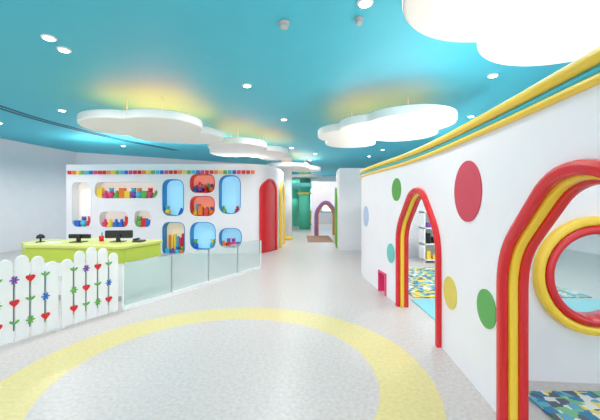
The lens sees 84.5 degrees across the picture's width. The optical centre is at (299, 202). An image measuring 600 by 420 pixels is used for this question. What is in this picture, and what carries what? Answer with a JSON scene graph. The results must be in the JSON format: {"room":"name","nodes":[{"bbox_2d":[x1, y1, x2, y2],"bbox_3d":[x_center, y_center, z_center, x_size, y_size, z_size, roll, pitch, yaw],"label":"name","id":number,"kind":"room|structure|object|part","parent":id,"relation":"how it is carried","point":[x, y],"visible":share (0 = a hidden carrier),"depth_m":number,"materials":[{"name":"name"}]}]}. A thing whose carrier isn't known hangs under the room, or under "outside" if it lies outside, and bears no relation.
{"room":"daycare reception lobby","nodes":[
{"label":"daycare reception lobby","id":0,"kind":"room"},
{"bbox_2d":[0,138,74,252],"bbox_3d":[-9.134,-0.225,4.318,0.519,3.450,16.639,0,0,2],"label":"wall","id":1,"kind":"structure","parent":0,"point":[32,177],"depth_m":10.91,"materials":[{"name":"white paint"}]},
{"bbox_2d":[75,152,245,163],"bbox_3d":[-5.161,-0.225,14.899,8.441,3.450,0.233,0,0,-31],"label":"wall","id":2,"kind":"structure","parent":0,"point":[80,158],"depth_m":13.58,"materials":[{"name":"white paint"}]},
{"bbox_2d":[0,0,572,175],"bbox_3d":[-0.300,-2.025,11.000,18.600,0.150,30.000,0,0,0],"label":"ceiling","id":3,"kind":"structure","parent":0,"point":[194,57],"depth_m":4.93,"materials":[{"name":"blue paint"}]},
{"bbox_2d":[40,34,56,41],"bbox_3d":[-2.949,-1.937,3.877,0.160,0.026,0.160,0,0,0],"label":"recessed light","id":4,"kind":"object","parent":3,"relation":"in","point":[48,37],"visible":1,"depth_m":3.85,"materials":[{"name":"white paint"}]},
{"bbox_2d":[56,46,71,52],"bbox_3d":[-2.988,-1.937,4.179,0.160,0.026,0.160,0,0,0],"label":"recessed light","id":5,"kind":"object","parent":3,"relation":"in","point":[63,49],"visible":1,"depth_m":4.15,"materials":[{"name":"white paint"}]},
{"bbox_2d":[0,105,178,150],"bbox_3d":[-5.611,-1.944,8.258,0.964,0.012,8.149,0,0,10],"label":"ceiling vent","id":6,"kind":"object","parent":3,"relation":"in","point":[34,117],"visible":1,"depth_m":8.47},
{"bbox_2d":[242,83,251,87],"bbox_3d":[-0.876,-1.937,5.453,0.160,0.026,0.160,0,0,0],"label":"recessed light","id":7,"kind":"object","parent":3,"relation":"in","point":[246,85],"visible":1,"depth_m":5.42,"materials":[{"name":"white paint"}]},
{"bbox_2d":[278,19,289,29],"bbox_3d":[-0.172,-1.913,3.555,0.120,0.075,0.120,0,0,0],"label":"smoke detector","id":8,"kind":"object","parent":3,"relation":"attached to","point":[283,23],"visible":1,"depth_m":3.52,"materials":[{"name":"white plastic"}]},
{"bbox_2d":[355,16,362,25],"bbox_3d":[0.622,-1.913,3.478,0.090,0.075,0.090,0,0,0],"label":"smoke detector","id":9,"kind":"object","parent":3,"relation":"attached to","point":[358,19],"visible":1,"depth_m":3.45,"materials":[{"name":"white plastic"}]},
{"bbox_2d":[357,0,372,8],"bbox_3d":[0.631,-1.937,3.201,0.160,0.026,0.160,0,0,0],"label":"recessed light","id":10,"kind":"object","parent":3,"relation":"in","point":[363,4],"visible":1,"depth_m":3.19,"materials":[{"name":"white paint"}]},
{"bbox_2d":[487,73,498,77],"bbox_3d":[2.940,-1.937,5.027,0.160,0.026,0.160,0,0,0],"label":"recessed light","id":11,"kind":"object","parent":3,"relation":"in","point":[493,75],"visible":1,"depth_m":5.00,"materials":[{"name":"white paint"}]},
{"bbox_3d":[-3.250,-1.750,6.200,0.012,0.400,0.012,0,0,0],"label":"hanger","id":12,"kind":"object","parent":3,"relation":"hanging from","visible":0},
{"bbox_2d":[77,108,222,143],"bbox_3d":[-2.855,-1.475,6.625,2.349,0.150,2.490,0,0,0],"label":"panel","id":13,"kind":"object","parent":12,"relation":"hanging from","point":[153,125],"visible":1,"depth_m":5.96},
{"bbox_3d":[-1.600,-1.750,8.500,0.012,0.400,0.012,0,0,0],"label":"hanger","id":14,"kind":"object","parent":3,"relation":"hanging from","visible":0},
{"bbox_2d":[208,137,289,160],"bbox_3d":[-1.426,-1.475,9.325,2.249,0.150,3.150,0,0,0],"label":"panel","id":15,"kind":"object","parent":14,"relation":"hanging from","point":[229,146],"visible":0.97,"depth_m":8.80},
{"bbox_3d":[1.950,-1.750,5.950,0.012,0.400,0.012,0,0,0],"label":"hanger","id":16,"kind":"object","parent":3,"relation":"hanging from","visible":0},
{"bbox_2d":[318,104,456,147],"bbox_3d":[1.578,-1.475,6.734,3.221,0.150,2.217,0,0,44],"label":"panel","id":17,"kind":"object","parent":16,"relation":"hanging from","point":[414,121],"visible":1,"depth_m":6.04,"materials":[{"name":"white paint"}]},
{"bbox_3d":[-0.500,-1.750,13.400,0.012,0.400,0.012,0,0,0],"label":"hanger","id":18,"kind":"object","parent":3,"relation":"hanging from","visible":0},
{"bbox_2d":[266,162,320,171],"bbox_3d":[-0.550,-1.475,13.750,2.899,0.150,2.500,0,0,0],"label":"panel","id":19,"kind":"object","parent":18,"relation":"hanging from","point":[295,166],"visible":0.54,"depth_m":13.02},
{"bbox_3d":[0.300,-1.750,18.500,0.012,0.400,0.012,0,0,0],"label":"hanger","id":20,"kind":"object","parent":3,"relation":"hanging from","visible":0},
{"bbox_2d":[292,174,322,179],"bbox_3d":[-0.133,-1.475,18.780,3.030,0.150,2.005,0,0,33],"label":"panel","id":21,"kind":"object","parent":20,"relation":"hanging from","point":[294,176],"visible":0.59,"depth_m":17.74,"materials":[{"name":"paint"}]},
{"bbox_2d":[0,224,599,419],"bbox_3d":[-0.300,1.600,11.000,18.600,0.200,30.000,0,0,0],"label":"floor","id":22,"kind":"structure","parent":0,"point":[303,335],"depth_m":3.27,"materials":[{"name":"stone"}]},
{"bbox_2d":[0,255,58,345],"bbox_3d":[-3.015,1.032,3.572,0.062,0.936,0.720,0,0,28],"label":"picket fence","id":23,"kind":"object","parent":22,"relation":"on","point":[23,280],"visible":1,"depth_m":3.60,"materials":[{"name":"white lacquer"},{"name":"coloured paint"}]},
{"bbox_2d":[9,276,19,283],"bbox_3d":[-3.026,0.820,3.497,0.010,0.076,0.088,0,0,28],"label":"flower","id":24,"kind":"object","parent":23,"relation":"on","point":[11,278],"depth_m":3.50,"materials":[{"name":"purple plastic"}]},
{"bbox_2d":[26,316,34,323],"bbox_3d":[-2.958,1.280,3.624,0.010,0.076,0.088,0,0,28],"label":"flower","id":25,"kind":"object","parent":23,"relation":"on","point":[29,320],"depth_m":3.63,"materials":[{"name":"green plastic"}]},
{"bbox_2d":[41,292,49,299],"bbox_3d":[-2.891,1.060,3.751,0.010,0.076,0.088,0,0,28],"label":"flower","id":26,"kind":"object","parent":23,"relation":"on","point":[43,295],"depth_m":3.75,"materials":[{"name":"blue plastic"}]},
{"bbox_2d":[58,247,117,328],"bbox_3d":[-2.670,1.032,4.217,0.062,0.936,0.720,0,0,28],"label":"gate","id":27,"kind":"object","parent":22,"relation":"on","point":[91,286],"visible":1,"depth_m":4.17,"materials":[{"name":"white lacquer"},{"name":"coloured paint"}]},
{"bbox_2d":[21,238,162,300],"bbox_3d":[-3.775,1.075,5.606,2.533,0.850,1.179,0,0,15],"label":"reception desk","id":28,"kind":"object","parent":22,"relation":"on","point":[127,251],"visible":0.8,"depth_m":5.12,"materials":[{"name":"laminate"}]},
{"bbox_2d":[35,234,44,242],"bbox_3d":[-4.600,0.623,5.850,0.140,0.150,0.140,0,0,0],"label":"lamp","id":29,"kind":"object","parent":28,"relation":"on","point":[40,236],"visible":0.95,"depth_m":5.82,"materials":[{"name":"black plastic"}]},
{"bbox_2d":[43,241,63,242],"bbox_3d":[-4.040,0.644,5.400,0.220,0.012,0.200,0,0,0],"label":"paper stack","id":30,"kind":"object","parent":28,"relation":"on","point":[50,241],"visible":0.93,"depth_m":5.38,"materials":[{"name":"white paper"}]},
{"bbox_2d":[68,234,90,242],"bbox_3d":[-3.680,0.585,5.490,0.360,0.130,0.180,0,0,0],"label":"computer monitor","id":31,"kind":"object","parent":28,"relation":"on","point":[78,237],"visible":1,"depth_m":5.50,"materials":[{"name":"black plastic"}]},
{"bbox_2d":[23,238,162,248],"bbox_3d":[-3.388,0.675,5.504,1.806,0.050,1.050,0,0,10],"label":"countertop","id":32,"kind":"structure","parent":28,"relation":"on","point":[92,242],"depth_m":5.17,"materials":[{"name":"green laminate"}]},
{"bbox_2d":[99,232,103,240],"bbox_3d":[-3.380,0.570,5.620,0.080,0.160,0.080,0,0,0],"label":"pen holder","id":33,"kind":"object","parent":28,"relation":"on","point":[101,238],"visible":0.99,"depth_m":5.60,"materials":[{"name":"red plastic"}]},
{"bbox_2d":[105,230,132,241],"bbox_3d":[-3.049,0.555,5.540,0.440,0.190,0.180,0,0,-6],"label":"computer monitor","id":34,"kind":"object","parent":28,"relation":"on","point":[118,234],"visible":0.99,"depth_m":5.55,"materials":[{"name":"black plastic"}]},
{"bbox_2d":[132,238,145,241],"bbox_3d":[-2.700,0.620,5.535,0.160,0.060,0.170,0,0,0],"label":"desk telephone","id":35,"kind":"object","parent":28,"relation":"on","point":[134,239],"visible":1,"depth_m":5.46,"materials":[{"name":"black plastic"}]},
{"bbox_2d":[66,164,283,253],"bbox_3d":[-3.835,0.224,11.195,6.430,2.769,2.836,0,0,0],"label":"wall display","id":36,"kind":"object","parent":22,"relation":"on","point":[230,191],"visible":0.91,"depth_m":9.87,"materials":[{"name":"white paint"}]},
{"bbox_2d":[74,220,81,226],"bbox_3d":[-6.765,0.624,10.056,0.168,0.188,0.147,0,0,0],"label":"block","id":37,"kind":"object","parent":36,"relation":"on","point":[76,222],"visible":0.84,"depth_m":9.98,"materials":[{"name":"blue plastic"}]},
{"bbox_2d":[80,220,86,226],"bbox_3d":[-6.573,0.614,10.046,0.210,0.210,0.210,0,0,0],"label":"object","id":38,"kind":"object","parent":36,"relation":"in","point":[83,222],"visible":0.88,"depth_m":9.97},
{"bbox_2d":[97,188,104,197],"bbox_3d":[-6.053,-0.302,10.019,0.168,0.318,0.147,0,0,0],"label":"block","id":39,"kind":"object","parent":36,"relation":"on","point":[100,191],"visible":0.74,"depth_m":9.95,"materials":[{"name":"yellow plastic"}]},
{"bbox_2d":[102,219,107,226],"bbox_3d":[-5.904,0.598,10.011,0.210,0.242,0.210,0,0,0],"label":"stacker","id":40,"kind":"object","parent":36,"relation":"on","point":[105,223],"visible":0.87,"depth_m":9.95,"materials":[{"name":"pink plastic"}]},
{"bbox_2d":[102,190,108,197],"bbox_3d":[-5.881,-0.264,10.010,0.210,0.242,0.210,0,0,0],"label":"stacker","id":41,"kind":"object","parent":36,"relation":"on","point":[105,195],"visible":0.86,"depth_m":9.95,"materials":[{"name":"pink plastic"}]},
{"bbox_2d":[107,219,112,226],"bbox_3d":[-5.735,0.598,10.002,0.210,0.242,0.210,0,0,0],"label":"stacker","id":42,"kind":"object","parent":36,"relation":"on","point":[110,223],"visible":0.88,"depth_m":9.93,"materials":[{"name":"yellow plastic"}]},
{"bbox_2d":[108,192,114,197],"bbox_3d":[-5.709,-0.248,10.001,0.210,0.210,0.210,0,0,0],"label":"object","id":43,"kind":"object","parent":36,"relation":"in","point":[110,194],"visible":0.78,"depth_m":9.93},
{"bbox_2d":[112,219,118,226],"bbox_3d":[-5.565,0.598,9.994,0.210,0.242,0.210,0,0,0],"label":"stacker","id":44,"kind":"object","parent":36,"relation":"on","point":[115,223],"visible":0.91,"depth_m":9.93,"materials":[{"name":"blue plastic"}]},
{"bbox_2d":[113,190,118,197],"bbox_3d":[-5.538,-0.264,9.993,0.210,0.242,0.210,0,0,0],"label":"stacker","id":45,"kind":"object","parent":36,"relation":"on","point":[116,195],"visible":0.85,"depth_m":9.93,"materials":[{"name":"green plastic"}]},
{"bbox_2d":[118,219,125,226],"bbox_3d":[-5.395,0.598,9.986,0.210,0.242,0.210,0,0,0],"label":"stacker","id":46,"kind":"object","parent":36,"relation":"on","point":[121,220],"visible":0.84,"depth_m":9.92,"materials":[{"name":"blue plastic"}]},
{"bbox_2d":[119,188,126,197],"bbox_3d":[-5.366,-0.299,9.985,0.168,0.313,0.147,0,0,0],"label":"block","id":47,"kind":"object","parent":36,"relation":"on","point":[121,190],"visible":0.76,"depth_m":9.91,"materials":[{"name":"orange plastic"}]},
{"bbox_2d":[124,191,131,197],"bbox_3d":[-5.195,-0.251,9.978,0.168,0.217,0.147,0,0,0],"label":"block","id":48,"kind":"object","parent":36,"relation":"on","point":[126,193],"visible":0.74,"depth_m":9.90,"materials":[{"name":"yellow plastic"}]},
{"bbox_2d":[130,192,135,197],"bbox_3d":[-5.023,-0.248,9.971,0.210,0.210,0.210,0,0,0],"label":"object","id":49,"kind":"object","parent":36,"relation":"in","point":[132,194],"visible":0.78,"depth_m":9.89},
{"bbox_2d":[141,218,147,226],"bbox_3d":[-4.691,0.589,9.959,0.168,0.260,0.147,0,0,0],"label":"block","id":50,"kind":"object","parent":36,"relation":"on","point":[143,220],"visible":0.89,"depth_m":9.89,"materials":[{"name":"red plastic"}]},
{"bbox_2d":[141,191,147,197],"bbox_3d":[-4.680,-0.255,9.959,0.168,0.224,0.147,0,0,0],"label":"block","id":51,"kind":"object","parent":36,"relation":"on","point":[143,193],"visible":0.69,"depth_m":9.88,"materials":[{"name":"green plastic"}]},
{"bbox_2d":[146,219,150,226],"bbox_3d":[-4.544,0.608,9.955,0.168,0.222,0.147,0,0,0],"label":"block","id":52,"kind":"object","parent":36,"relation":"on","point":[148,221],"visible":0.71,"depth_m":9.88,"materials":[{"name":"blue plastic"}]},
{"bbox_2d":[147,192,153,197],"bbox_3d":[-4.508,-0.248,9.954,0.210,0.210,0.210,0,0,0],"label":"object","id":53,"kind":"object","parent":36,"relation":"in","point":[149,194],"visible":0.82,"depth_m":9.88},
{"bbox_2d":[168,235,171,247],"bbox_3d":[-3.944,1.258,10.019,0.065,0.584,0.080,0,0,0],"label":"book","id":54,"kind":"object","parent":36,"relation":"on","point":[169,236],"visible":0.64,"depth_m":9.98,"materials":[{"name":"orange paper"}]},
{"bbox_2d":[171,236,173,248],"bbox_3d":[-3.864,1.271,10.018,0.065,0.558,0.080,0,0,0],"label":"book","id":55,"kind":"object","parent":36,"relation":"on","point":[172,237],"visible":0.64,"depth_m":9.98,"materials":[{"name":"yellow paper"}]},
{"bbox_2d":[174,234,176,250],"bbox_3d":[-3.784,1.244,10.016,0.065,0.611,0.080,0,0,0],"label":"book","id":56,"kind":"object","parent":36,"relation":"on","point":[175,235],"visible":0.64,"depth_m":9.98,"materials":[{"name":"yellow paper"}]},
{"bbox_2d":[176,236,178,245],"bbox_3d":[-3.705,1.276,10.014,0.065,0.549,0.080,0,0,0],"label":"book","id":57,"kind":"object","parent":36,"relation":"on","point":[177,237],"visible":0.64,"depth_m":9.97,"materials":[{"name":"teal paper"}]},
{"bbox_2d":[179,237,181,249],"bbox_3d":[-3.625,1.297,10.012,0.065,0.506,0.080,0,0,0],"label":"book","id":58,"kind":"object","parent":36,"relation":"on","point":[180,238],"visible":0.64,"depth_m":9.97,"materials":[{"name":"pink paper"}]},
{"bbox_2d":[198,206,203,214],"bbox_3d":[-2.981,0.229,9.920,0.136,0.267,0.119,0,0,0],"label":"block","id":59,"kind":"object","parent":36,"relation":"on","point":[200,208],"visible":0.99,"depth_m":9.86,"materials":[{"name":"orange plastic"}]},
{"bbox_2d":[204,208,208,214],"bbox_3d":[-2.813,0.261,9.917,0.136,0.203,0.119,0,0,0],"label":"block","id":60,"kind":"object","parent":36,"relation":"on","point":[206,210],"visible":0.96,"depth_m":9.86,"materials":[{"name":"red plastic"}]},
{"bbox_2d":[221,206,238,212],"bbox_3d":[-2.084,0.193,9.909,0.598,0.218,0.192,0,0,0],"label":"toy collection","id":61,"kind":"object","parent":36,"relation":"on","point":[223,209],"visible":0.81,"depth_m":9.87},
{"bbox_2d":[259,179,277,252],"bbox_3d":[-0.941,0.375,10.217,0.143,2.250,0.899,0,0,31],"label":"door frame","id":62,"kind":"structure","parent":36,"relation":"attached to","point":[267,181],"depth_m":9.88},
{"bbox_2d":[263,182,275,252],"bbox_3d":[-0.952,0.400,10.226,0.091,2.200,0.785,0,0,31],"label":"door","id":63,"kind":"structure","parent":62,"relation":"attached to","point":[269,193],"depth_m":10.16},
{"bbox_2d":[279,182,284,247],"bbox_3d":[-0.619,0.375,11.597,0.102,2.250,1.104,0,0,4],"label":"door frame","id":64,"kind":"structure","parent":36,"relation":"attached to","point":[282,187],"depth_m":11.06,"materials":[{"name":"yellow plastic"}]},
{"bbox_2d":[282,190,282,244],"bbox_3d":[-0.654,0.400,11.600,0.031,2.200,0.999,0,0,4],"label":"leaf","id":65,"kind":"object","parent":64,"relation":"attached to","point":[282,190],"visible":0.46,"depth_m":11.84,"materials":[{"name":"yellow paint"}]},
{"bbox_2d":[121,241,261,310],"bbox_3d":[-1.685,1.170,6.075,0.060,0.660,3.362,0,0,28],"label":"glass balustrade","id":66,"kind":"object","parent":22,"relation":"on","point":[145,281],"visible":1,"depth_m":5.00,"materials":[{"name":"teal"}]},
{"bbox_3d":[-2.470,1.180,4.600,0.020,0.640,0.020,0,0,28],"label":"post","id":67,"kind":"part","parent":66,"relation":"part of","materials":[{"name":"white metal"}]},
{"bbox_3d":[-2.274,1.145,4.969,0.012,0.610,0.805,0,0,28],"label":"panel","id":68,"kind":"part","parent":66,"relation":"part of","materials":[{"name":"clear glass"}]},
{"bbox_3d":[-2.078,1.180,5.338,0.020,0.640,0.020,0,0,28],"label":"post","id":69,"kind":"part","parent":66,"relation":"part of","materials":[{"name":"metal"}]},
{"bbox_3d":[-1.685,1.470,6.075,0.060,0.060,3.342,0,0,28],"label":"rail","id":70,"kind":"part","parent":66,"relation":"part of","materials":[{"name":"white paint"}]},
{"bbox_3d":[-1.685,1.180,6.075,0.020,0.640,0.020,0,0,28],"label":"post","id":71,"kind":"part","parent":66,"relation":"part of","materials":[{"name":"metal"}]},
{"bbox_2d":[281,155,291,236],"bbox_3d":[-0.550,-0.225,13.600,0.440,3.450,0.440,0,0,0],"label":"shaft","id":72,"kind":"object","parent":22,"relation":"on","point":[287,172],"visible":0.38,"depth_m":13.40,"materials":[{"name":"white paint"}]},
{"bbox_2d":[292,173,298,225],"bbox_3d":[-0.350,-0.225,21.500,0.660,3.450,0.660,0,0,0],"label":"shaft","id":73,"kind":"object","parent":22,"relation":"on","point":[295,196],"visible":0.48,"depth_m":21.19,"materials":[{"name":"teal paint"}]},
{"bbox_2d":[299,172,310,229],"bbox_3d":[0.280,-0.225,19.000,0.660,3.450,0.660,0,0,0],"label":"shaft","id":74,"kind":"object","parent":22,"relation":"on","point":[304,199],"visible":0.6,"depth_m":18.71,"materials":[{"name":"teal paint"}]},
{"bbox_2d":[292,183,310,188],"bbox_3d":[0.280,-0.975,19.000,2.200,0.250,2.200,0,0,0],"label":"capital","id":75,"kind":"object","parent":74,"relation":"attached to","point":[294,185],"visible":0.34,"depth_m":18.09,"materials":[{"name":"teal paint"}]},
{"bbox_2d":[307,236,333,241],"bbox_3d":[0.800,1.495,13.850,1.000,0.010,2.500,0,0,0],"label":"carpet","id":76,"kind":"object","parent":22,"relation":"on","point":[309,238],"visible":1,"depth_m":13.47,"materials":[{"name":"brown carpet"}]},
{"bbox_2d":[419,211,434,262],"bbox_3d":[3.875,0.850,8.435,1.550,1.300,0.370,0,0,0],"label":"shelf","id":77,"kind":"object","parent":22,"relation":"on","point":[426,239],"visible":0.16,"depth_m":8.35,"materials":[{"name":"white paint"}]},
{"bbox_2d":[409,267,591,297],"bbox_3d":[3.200,1.490,6.400,2.800,0.020,2.400,0,0,0],"label":"play mat","id":78,"kind":"object","parent":22,"relation":"on","point":[421,279],"visible":0.29,"depth_m":5.85,"materials":[{"name":"multicoloured carpet"}]},
{"bbox_2d":[411,299,599,319],"bbox_3d":[3.610,1.492,4.025,3.780,0.015,2.150,0,0,0],"label":"floor mat","id":79,"kind":"object","parent":22,"relation":"on","point":[427,305],"visible":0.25,"depth_m":4.83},
{"bbox_2d":[529,391,599,419],"bbox_3d":[2.975,1.490,1.800,2.450,0.020,1.600,0,0,0],"label":"play mat","id":80,"kind":"object","parent":22,"relation":"on","point":[558,405],"visible":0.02,"depth_m":2.44,"materials":[{"name":"multicoloured carpet"}]},
{"bbox_2d":[311,181,335,235],"bbox_3d":[1.365,0.250,15.388,1.667,2.500,0.163,0,0,-6],"label":"wall","id":81,"kind":"structure","parent":0,"point":[321,191],"depth_m":15.28,"materials":[{"name":"white paint"}]},
{"bbox_2d":[314,201,334,235],"bbox_3d":[1.188,0.695,15.341,1.075,1.610,0.217,0,0,-7],"label":"door frame","id":82,"kind":"structure","parent":81,"relation":"attached to","point":[322,202],"depth_m":15.20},
{"bbox_2d":[311,176,335,223],"bbox_3d":[-0.250,-0.225,24.100,18.500,3.450,0.200,0,0,0],"label":"wall","id":83,"kind":"structure","parent":0,"point":[324,217],"depth_m":24.00,"materials":[{"name":"white paint"}]},
{"bbox_2d":[336,169,338,248],"bbox_3d":[1.579,0.200,12.599,0.389,2.600,4.052,0,0,9],"label":"wall","id":84,"kind":"structure","parent":0,"point":[337,172],"depth_m":11.06,"materials":[{"name":"white paint"}]},
{"bbox_2d":[335,188,336,247],"bbox_3d":[1.260,0.480,11.601,0.066,2.040,0.982,0,0,4],"label":"door frame","id":85,"kind":"structure","parent":84,"relation":"attached to","point":[335,188],"depth_m":11.15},
{"bbox_2d":[339,168,363,250],"bbox_3d":[2.875,0.200,10.500,3.250,2.600,0.200,0,0,0],"label":"wall corridor end","id":86,"kind":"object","parent":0,"point":[349,178],"depth_m":10.40,"materials":[{"name":"white paint"}]},
{"bbox_2d":[361,84,599,411],"bbox_3d":[1.692,0.485,4.364,2.193,2.030,11.608,0,0,15],"label":"wall","id":87,"kind":"structure","parent":0,"point":[511,159],"depth_m":2.68,"materials":[{"name":"white paint"}]},
{"bbox_2d":[363,206,368,225],"bbox_3d":[1.289,0.260,6.450,0.012,0.400,0.400,0,0,-2],"label":"dot","id":88,"kind":"object","parent":87,"relation":"attached to","point":[366,213],"visible":1,"depth_m":6.39,"materials":[{"name":"blue paint"}]},
{"bbox_2d":[378,269,385,295],"bbox_3d":[1.420,1.320,5.485,0.140,0.360,0.362,0,0,-6],"label":"frame","id":89,"kind":"object","parent":87,"relation":"attached to","point":[381,275],"visible":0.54,"depth_m":5.63,"materials":[{"name":"pink plastic"}]},
{"bbox_2d":[387,244,394,262],"bbox_3d":[1.406,0.780,5.120,0.008,0.300,0.300,0,0,-7],"label":"dot","id":90,"kind":"object","parent":87,"relation":"attached to","point":[390,249],"visible":1,"depth_m":5.12,"materials":[{"name":"teal paint"}]},
{"bbox_2d":[392,178,400,200],"bbox_3d":[1.431,-0.200,4.899,0.010,0.340,0.340,0,0,-6],"label":"dot","id":91,"kind":"object","parent":87,"relation":"attached to","point":[396,186],"visible":1,"depth_m":4.88,"materials":[{"name":"green paint"}]},
{"bbox_2d":[400,193,419,306],"bbox_3d":[1.499,0.670,4.131,0.074,1.660,1.364,0,0,-1],"label":"band","id":92,"kind":"object","parent":87,"relation":"attached to","point":[416,195],"visible":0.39,"depth_m":4.75,"materials":[{"name":"yellow plastic"}]},
{"bbox_2d":[404,196,420,307],"bbox_3d":[1.552,0.670,4.132,0.078,1.660,1.370,0,0,-1],"label":"band","id":93,"kind":"object","parent":87,"relation":"attached to","point":[407,229],"visible":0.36,"depth_m":4.74,"materials":[{"name":"red plastic"}]},
{"bbox_2d":[395,187,441,347],"bbox_3d":[1.446,0.652,4.129,0.080,1.695,1.427,0,0,-1],"label":"band","id":94,"kind":"object","parent":87,"relation":"attached to","point":[437,242],"visible":1,"depth_m":3.56,"materials":[{"name":"red plastic"}]},
{"bbox_2d":[443,276,456,308],"bbox_3d":[1.454,0.870,3.200,0.009,0.310,0.310,0,0,3],"label":"dot","id":95,"kind":"object","parent":87,"relation":"attached to","point":[449,288],"visible":1,"depth_m":3.18,"materials":[{"name":"yellow paint"}]},
{"bbox_2d":[454,161,481,221],"bbox_3d":[1.432,-0.100,2.830,0.009,0.524,0.524,0,0,4],"label":"dot","id":96,"kind":"object","parent":87,"relation":"attached to","point":[468,182],"visible":1,"depth_m":2.79,"materials":[{"name":"red paint"}]},
{"bbox_2d":[360,46,599,178],"bbox_3d":[1.655,-0.607,4.387,2.191,0.162,11.645,0,0,15],"label":"wall trim","id":97,"kind":"structure","parent":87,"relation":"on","point":[583,73],"depth_m":2.05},
{"bbox_2d":[477,289,495,328],"bbox_3d":[1.410,0.800,2.500,0.008,0.290,0.290,0,0,4],"label":"dot","id":98,"kind":"object","parent":87,"relation":"attached to","point":[486,307],"visible":0.94,"depth_m":2.49,"materials":[{"name":"green paint"}]},
{"bbox_2d":[496,159,599,419],"bbox_3d":[1.314,0.647,1.562,0.063,1.705,1.450,0,0,5],"label":"band","id":99,"kind":"object","parent":87,"relation":"attached to","point":[591,167],"visible":1,"depth_m":2.17,"materials":[{"name":"red plastic"}]},
{"bbox_2d":[508,175,599,419],"bbox_3d":[1.367,0.665,1.558,0.058,1.670,1.381,0,0,5],"label":"band","id":100,"kind":"object","parent":87,"relation":"attached to","point":[559,189],"visible":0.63,"depth_m":2.19,"materials":[{"name":"yellow plastic"}]},
{"bbox_2d":[518,180,599,419],"bbox_3d":[1.420,0.665,1.553,0.062,1.670,1.382,0,0,5],"label":"band","id":101,"kind":"object","parent":87,"relation":"attached to","point":[568,195],"visible":0.62,"depth_m":2.16,"materials":[{"name":"plastic"}]},
{"bbox_2d":[529,185,599,383],"bbox_3d":[3.514,0.485,2.707,3.993,2.030,0.105,0,0,5],"label":"wall","id":102,"kind":"structure","parent":0,"point":[557,352],"depth_m":2.76,"materials":[{"name":"white paint"}]},
{"bbox_2d":[532,216,599,335],"bbox_3d":[2.449,0.600,2.769,0.981,0.981,0.185,0,0,5],"label":"ring","id":103,"kind":"object","parent":102,"relation":"attached to","point":[545,249],"visible":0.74,"depth_m":2.71,"materials":[{"name":"yellow plastic"}]},
{"bbox_2d":[545,226,599,326],"bbox_3d":[2.450,0.600,2.777,0.830,0.830,0.210,0,0,5],"label":"ring","id":104,"kind":"object","parent":102,"relation":"attached to","point":[592,318],"visible":0.64,"depth_m":2.70,"materials":[{"name":"red plastic"}]},
{"bbox_2d":[566,234,599,254],"bbox_3d":[8.800,-0.225,10.000,0.200,3.450,28.000,0,0,0],"label":"wall","id":105,"kind":"structure","parent":0,"point":[590,243],"depth_m":9.99,"materials":[{"name":"white paint"}]},
{"bbox_3d":[2.100,-0.250,23.985,1.160,1.860,0.030,0,0,0],"label":"frame","id":106,"kind":"object","parent":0,"visible":0},
{"bbox_2d":[322,205,330,210],"bbox_3d":[2.100,-0.250,23.950,1.000,1.700,0.040,0,0,0],"label":"pane","id":107,"kind":"object","parent":106,"relation":"attached to","point":[325,207],"visible":0.21,"depth_m":23.93,"materials":[{"name":"white"}]},
{"bbox_3d":[1.450,-1.750,2.150,0.012,0.400,0.012,0,0,0],"label":"hanger","id":108,"kind":"object","parent":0,"visible":0},
{"bbox_2d":[402,0,599,65],"bbox_3d":[2.000,-1.475,2.000,2.794,0.150,2.793,0,0,0],"label":"panel","id":109,"kind":"object","parent":108,"relation":"hanging from","point":[505,32],"visible":0.96,"depth_m":2.62,"materials":[{"name":"white paint"}]}
]}

